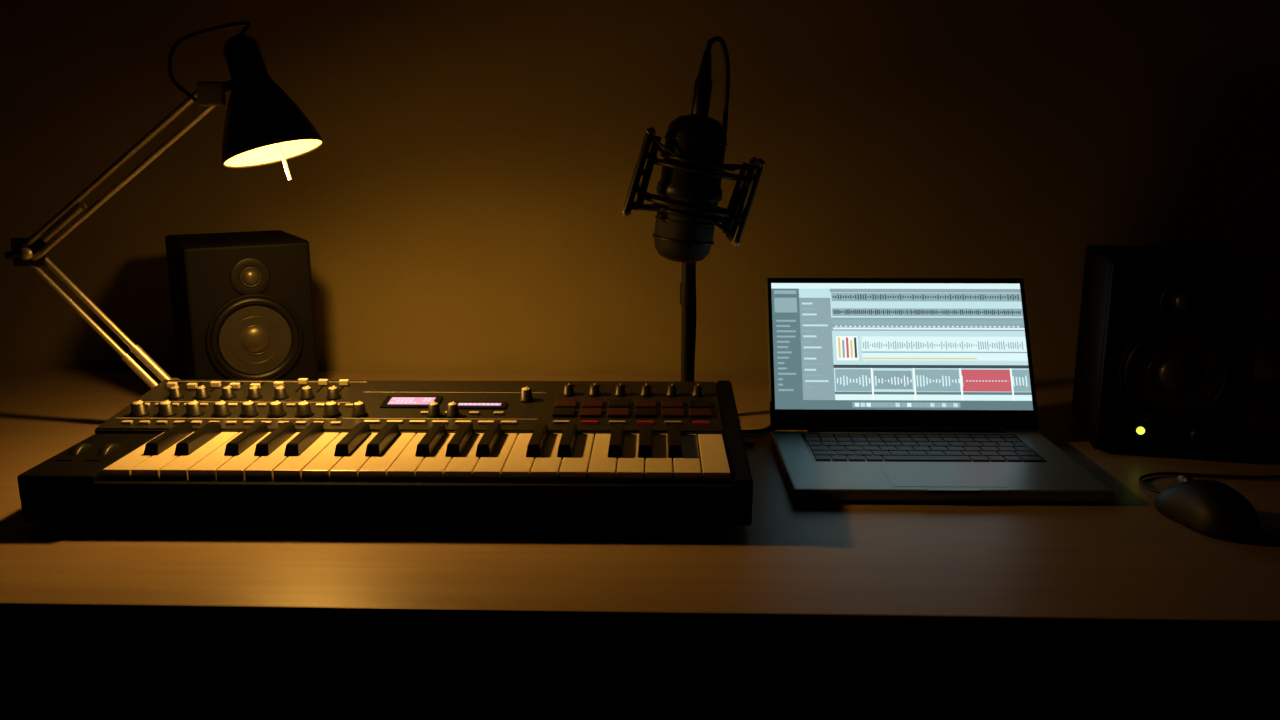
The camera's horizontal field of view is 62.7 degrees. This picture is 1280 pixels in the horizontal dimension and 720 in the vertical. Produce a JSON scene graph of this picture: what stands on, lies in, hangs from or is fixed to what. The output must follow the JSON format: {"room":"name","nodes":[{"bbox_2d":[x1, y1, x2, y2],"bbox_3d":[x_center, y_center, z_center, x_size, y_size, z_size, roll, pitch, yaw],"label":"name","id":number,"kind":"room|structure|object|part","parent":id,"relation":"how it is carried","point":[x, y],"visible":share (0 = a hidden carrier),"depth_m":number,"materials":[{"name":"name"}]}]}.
{"room":"studio","nodes":[
{"label":"studio","id":0,"kind":"room"},
{"bbox_2d":[0,0,1279,719],"bbox_3d":[0.058,-0.529,1.762,4.800,2.600,0.101,0,12,2],"label":"wall","id":1,"kind":"structure","parent":0,"point":[458,208],"depth_m":1.76,"materials":[{"name":"paint"}]},
{"bbox_2d":[0,702,1026,719],"bbox_3d":[0.056,0.709,1.974,4.800,0.090,0.020,0,12,2],"label":"baseboard","id":2,"kind":"structure","parent":1,"relation":"attached to","point":[8,710],"depth_m":1.98,"materials":[{"name":"paint"}]},
{"bbox_3d":[0.000,1.184,0.251,5.000,0.100,3.785,0,12,2],"label":"floor","id":3,"kind":"structure","parent":0,"visible":0},
{"bbox_2d":[0,369,1279,719],"bbox_3d":[0.041,0.488,1.443,2.400,0.750,0.919,0,12,2],"label":"desk","id":4,"kind":"object","parent":3,"relation":"on","point":[1120,589],"visible":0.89,"depth_m":1.00,"materials":[{"name":"brown wood"}]},
{"bbox_2d":[4,21,323,388],"bbox_3d":[-0.614,-0.147,1.331,0.464,0.538,0.212,0,12,0],"label":"desk lamp","id":5,"kind":"object","parent":4,"relation":"on","point":[263,125],"depth_m":1.26,"materials":[{"name":"black metal"}]},
{"bbox_2d":[165,230,317,379],"bbox_3d":[-0.609,-0.061,1.611,0.177,0.251,0.211,-7,14,-29],"label":"monitor speaker","id":6,"kind":"object","parent":4,"relation":"on","point":[242,302],"visible":0.88,"depth_m":1.52},
{"bbox_2d":[17,378,752,525],"bbox_3d":[-0.264,0.098,1.259,0.768,0.090,0.342,0,12,1],"label":"keyboard","id":7,"kind":"object","parent":4,"relation":"on","point":[302,450],"visible":1,"depth_m":1.14,"materials":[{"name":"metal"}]},
{"bbox_3d":[0.041,0.501,1.450,2.300,0.720,0.820,0,12,2],"label":"frame","id":8,"kind":"part","parent":4,"relation":"part of","materials":[{"name":"black"}]},
{"bbox_2d":[622,36,765,381],"bbox_3d":[0.069,-0.178,1.500,0.185,0.530,0.324,0,12,0],"label":"microphone","id":9,"kind":"object","parent":4,"relation":"on","point":[689,190],"visible":0.96,"depth_m":1.36,"materials":[{"name":"black plastic"}]},
{"bbox_2d":[741,425,770,446],"bbox_3d":[0.187,0.076,1.556,0.053,0.006,0.358,4,13,18],"label":"cable","id":10,"kind":"object","parent":4,"relation":"on","point":[752,431],"visible":0.26,"depth_m":1.45,"materials":[{"name":"black plastic"}]},
{"bbox_2d":[766,278,1113,502],"bbox_3d":[0.354,0.023,1.327,0.360,0.207,0.349,0,12,1],"label":"laptop","id":11,"kind":"object","parent":4,"relation":"on","point":[901,389],"visible":1,"depth_m":1.42,"materials":[{"name":"grey metal"}]},
{"bbox_3d":[0.356,-0.006,1.440,0.360,0.199,0.116,0,12,1],"label":"lid","id":12,"kind":"part","parent":11,"relation":"part of","materials":[{"name":"grey metal"}]},
{"bbox_2d":[1071,245,1265,458],"bbox_3d":[0.695,-0.015,1.401,0.177,0.251,0.211,3,13,14],"label":"monitor speaker","id":13,"kind":"object","parent":4,"relation":"on","point":[1168,336],"visible":1,"depth_m":1.31},
{"bbox_3d":[0.700,0.094,1.319,0.018,0.018,0.010,3,13,14],"label":"volume knob","id":14,"kind":"part","parent":13,"relation":"part of","materials":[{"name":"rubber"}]},
{"bbox_2d":[1138,472,1279,541],"bbox_3d":[0.701,0.121,1.255,0.152,0.046,0.434,11,16,41],"label":"computer mouse","id":15,"kind":"object","parent":4,"relation":"on","point":[1210,508],"visible":1,"depth_m":1.09,"materials":[{"name":"black plastic"}]}
]}

